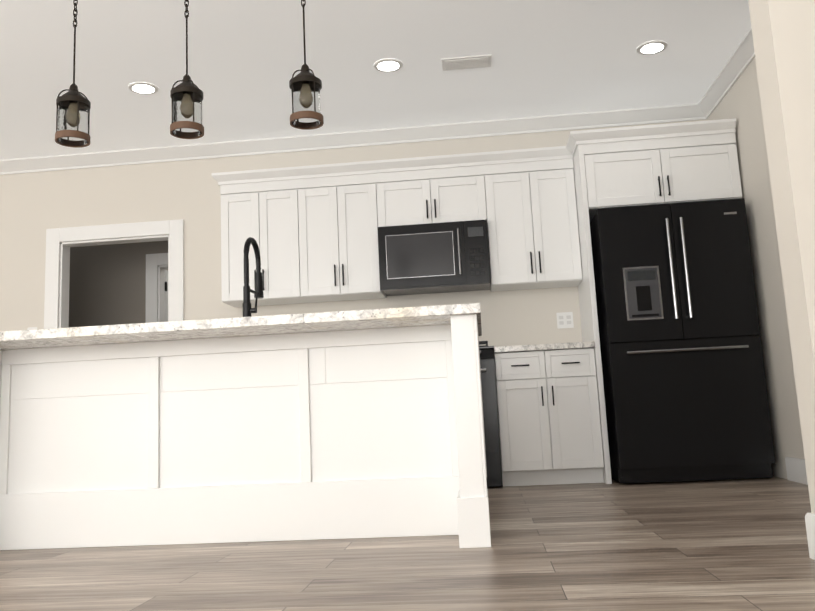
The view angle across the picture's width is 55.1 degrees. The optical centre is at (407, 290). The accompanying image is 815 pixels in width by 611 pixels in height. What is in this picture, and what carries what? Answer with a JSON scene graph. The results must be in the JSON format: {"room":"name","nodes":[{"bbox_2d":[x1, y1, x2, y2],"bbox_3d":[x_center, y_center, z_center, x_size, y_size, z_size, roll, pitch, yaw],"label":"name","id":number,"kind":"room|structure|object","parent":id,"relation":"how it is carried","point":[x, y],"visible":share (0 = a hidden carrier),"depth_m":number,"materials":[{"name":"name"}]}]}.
{"room":"kitchen","nodes":[
{"label":"kitchen","id":0,"kind":"room"},
{"bbox_2d":[69,240,167,326],"bbox_3d":[0.214,0.256,7.235,11.600,2.740,0.120,-4,-9,5],"label":"wall","id":1,"kind":"structure","parent":0,"point":[107,284],"depth_m":7.53,"materials":[{"name":"grey paint"}]},
{"bbox_2d":[165,270,167,321],"bbox_3d":[-2.222,0.834,7.860,0.185,1.998,0.805,-4,-9,5],"label":"hall door","id":2,"kind":"structure","parent":1,"relation":"in","point":[166,295],"depth_m":7.61,"materials":[{"name":"white wood"}]},
{"bbox_2d":[0,119,706,346],"bbox_3d":[0.098,0.079,6.071,11.600,2.740,0.120,-4,-9,5],"label":"wall","id":3,"kind":"structure","parent":0,"point":[34,206],"depth_m":6.30,"materials":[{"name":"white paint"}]},
{"bbox_2d":[44,219,183,328],"bbox_3d":[-2.320,0.525,6.244,1.155,2.140,0.160,-4,-9,5],"label":"door frame","id":4,"kind":"structure","parent":3,"relation":"attached to","point":[57,272],"depth_m":6.26,"materials":[{"name":"white wood"}]},
{"bbox_2d":[216,166,315,306],"bbox_3d":[-1.067,-0.391,6.029,0.660,0.965,0.327,-4,-9,5],"label":"upper cabinet","id":5,"kind":"object","parent":3,"relation":"attached to","point":[270,207],"depth_m":5.88,"materials":[{"name":"white wood"}]},
{"bbox_2d":[308,162,385,301],"bbox_3d":[-0.531,-0.425,5.981,0.659,0.965,0.327,-4,-9,5],"label":"upper cabinet","id":6,"kind":"object","parent":3,"relation":"attached to","point":[312,230],"depth_m":5.82,"materials":[{"name":"white wood"}]},
{"bbox_2d":[0,104,703,174],"bbox_3d":[-1.721,-1.128,6.335,8.085,0.104,0.078,-4,-9,5],"label":"crown molding","id":7,"kind":"structure","parent":3,"relation":"attached to","point":[686,112],"depth_m":6.21,"materials":[{"name":"white wood"}]},
{"bbox_2d":[376,154,487,226],"bbox_3d":[0.187,-0.707,5.952,0.807,0.485,0.327,-4,-9,5],"label":"upper cabinet","id":8,"kind":"object","parent":3,"relation":"attached to","point":[417,190],"depth_m":5.79,"materials":[{"name":"white wood"}]},
{"bbox_2d":[378,219,490,295],"bbox_3d":[0.204,-0.236,5.821,0.797,0.469,0.439,-4,-9,5],"label":"microwave","id":9,"kind":"object","parent":8,"relation":"attached to","point":[431,258],"visible":1,"depth_m":5.65,"materials":[{"name":"black metal"}]},
{"bbox_2d":[484,146,581,291],"bbox_3d":[0.923,-0.515,5.850,0.652,0.965,0.327,-4,-9,5],"label":"upper cabinet","id":10,"kind":"object","parent":3,"relation":"attached to","point":[532,224],"depth_m":5.69,"materials":[{"name":"white wood"}]},
{"bbox_2d":[556,312,573,328],"bbox_3d":[1.185,0.220,5.877,0.120,0.120,0.006,-4,-9,5],"label":"electrical outlet","id":11,"kind":"object","parent":3,"relation":"attached to","point":[564,319],"visible":1,"depth_m":5.88,"materials":[{"name":"white plastic"}]},
{"bbox_2d":[0,0,750,159],"bbox_3d":[-0.285,-1.805,3.116,11.600,0.100,12.500,-4,-9,5],"label":"ceiling","id":12,"kind":"structure","parent":0,"point":[246,58],"depth_m":4.96,"materials":[{"name":"white paint"}]},
{"bbox_2d":[55,0,90,147],"bbox_3d":[-1.594,-1.140,3.740,0.154,0.893,0.154,-4,-9,5],"label":"pendant light","id":13,"kind":"object","parent":12,"relation":"hanging from","point":[73,104],"visible":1,"depth_m":3.65,"materials":[{"name":"brown metal"}]},
{"bbox_2d":[128,82,157,94],"bbox_3d":[-1.761,-1.350,5.211,0.190,0.008,0.190,-4,-9,5],"label":"recessed light","id":14,"kind":"object","parent":12,"relation":"in","point":[144,88],"visible":0.98,"depth_m":5.20,"materials":[{"name":"white"}]},
{"bbox_2d":[170,0,203,138],"bbox_3d":[-1.045,-1.173,3.700,0.154,0.893,0.154,-4,-9,5],"label":"pendant light","id":15,"kind":"object","parent":12,"relation":"hanging from","point":[186,95],"visible":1,"depth_m":3.60,"materials":[{"name":"brown metal"}]},
{"bbox_2d":[289,0,323,129],"bbox_3d":[-0.483,-1.207,3.650,0.154,0.893,0.154,-4,-9,5],"label":"pendant light","id":16,"kind":"object","parent":12,"relation":"hanging from","point":[305,85],"visible":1,"depth_m":3.55,"materials":[{"name":"brown metal"}]},
{"bbox_2d":[374,59,402,71],"bbox_3d":[-0.124,-1.455,5.045,0.190,0.008,0.190,-4,-9,5],"label":"recessed light","id":17,"kind":"object","parent":12,"relation":"in","point":[388,65],"visible":0.98,"depth_m":5.03,"materials":[{"name":"white plastic"}]},
{"bbox_2d":[441,54,491,70],"bbox_3d":[0.383,-1.474,5.058,0.320,0.013,0.170,-4,-9,5],"label":"ceiling vent","id":18,"kind":"object","parent":12,"relation":"in","point":[467,62],"visible":1,"depth_m":5.04,"materials":[{"name":"white metal"}]},
{"bbox_2d":[636,40,667,54],"bbox_3d":[1.556,-1.546,4.972,0.190,0.008,0.190,-4,-9,5],"label":"recessed light","id":19,"kind":"object","parent":12,"relation":"in","point":[652,47],"visible":0.98,"depth_m":4.96,"materials":[{"name":"white"}]},
{"bbox_2d":[0,476,814,610],"bbox_3d":[-0.151,0.998,2.677,11.600,0.100,12.500,-4,-9,5],"label":"floor","id":20,"kind":"structure","parent":0,"point":[725,545],"depth_m":2.68,"materials":[{"name":"brown wood"}]},
{"bbox_2d":[0,315,490,549],"bbox_3d":[-0.800,0.668,3.573,2.294,0.890,0.926,-4,-9,5],"label":"kitchen island","id":21,"kind":"object","parent":20,"relation":"on","point":[368,423],"depth_m":3.44,"materials":[{"name":"white wood"}]},
{"bbox_2d":[0,323,143,342],"bbox_3d":[-1.536,0.254,3.716,0.888,0.040,0.972,-4,-9,5],"label":"island countertop","id":22,"kind":"structure","parent":21,"relation":"on","point":[120,329],"depth_m":3.22,"materials":[{"name":"white stone"}]},
{"bbox_2d":[242,237,263,316],"bbox_3d":[-0.726,-0.034,3.727,0.082,0.454,0.251,-4,-9,5],"label":"faucet","id":23,"kind":"object","parent":21,"relation":"on","point":[258,293],"visible":1,"depth_m":3.65,"materials":[{"name":"black metal"}]},
{"bbox_2d":[304,303,481,334],"bbox_3d":[-0.017,0.160,3.579,0.708,0.040,0.972,-4,-9,5],"label":"island countertop","id":24,"kind":"structure","parent":21,"relation":"on","point":[470,308],"depth_m":3.10,"materials":[{"name":"white stone"}]},
{"bbox_2d":[479,341,502,486],"bbox_3d":[0.245,0.870,5.499,0.774,0.965,0.701,-4,-9,5],"label":"range","id":25,"kind":"object","parent":20,"relation":"on","point":[491,421],"visible":0.1,"depth_m":5.18,"materials":[{"name":"black metal"}]},
{"bbox_2d":[494,348,603,486],"bbox_3d":[0.970,0.884,5.490,0.666,0.890,0.607,-4,-9,5],"label":"base cabinet","id":26,"kind":"object","parent":20,"relation":"on","point":[549,418],"visible":0.5,"depth_m":5.18,"materials":[{"name":"white wood"}]},
{"bbox_2d":[494,341,594,352],"bbox_3d":[-0.056,0.484,5.637,2.683,0.039,0.637,-4,-9,5],"label":"countertop","id":27,"kind":"structure","parent":26,"relation":"on","point":[542,347],"depth_m":5.24,"materials":[{"name":"stone"}]},
{"bbox_2d":[566,118,741,483],"bbox_3d":[1.767,0.089,5.497,1.110,2.385,0.675,-4,-9,5],"label":"cabinet","id":28,"kind":"object","parent":20,"relation":"on","point":[685,162],"visible":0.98,"depth_m":5.35,"materials":[{"name":"white wood"}]},
{"bbox_2d":[590,198,775,482],"bbox_3d":[1.811,0.356,5.358,0.950,1.788,0.806,-4,-9,5],"label":"refrigerator","id":29,"kind":"object","parent":20,"relation":"on","point":[685,386],"visible":1,"depth_m":5.02,"materials":[{"name":"black metal"}]},
{"bbox_2d":[707,57,804,478],"bbox_3d":[2.359,-0.188,5.055,0.140,2.740,1.517,-4,-9,5],"label":"wall","id":30,"kind":"structure","parent":0,"point":[740,102],"depth_m":4.97,"materials":[{"name":"white paint"}]},
{"bbox_2d":[696,27,754,118],"bbox_3d":[2.186,-1.496,5.178,0.093,0.104,1.490,-4,-9,5],"label":"crown molding","id":31,"kind":"structure","parent":30,"relation":"attached to","point":[741,58],"depth_m":5.35,"materials":[{"name":"white wood"}]},
{"bbox_2d":[785,457,814,559],"bbox_3d":[0.126,1.312,5.541,11.600,0.140,6.316,-4,-9,5],"label":"baseboard","id":32,"kind":"structure","parent":30,"relation":"attached to","point":[796,469],"depth_m":4.54,"materials":[{"name":"white wood"}]},
{"bbox_2d":[748,0,814,513],"bbox_3d":[3.377,-0.652,2.406,4.335,2.740,0.165,-4,-9,5],"label":"wall","id":33,"kind":"structure","parent":0,"point":[783,33],"depth_m":2.53,"materials":[{"name":"white paint"}]}
]}

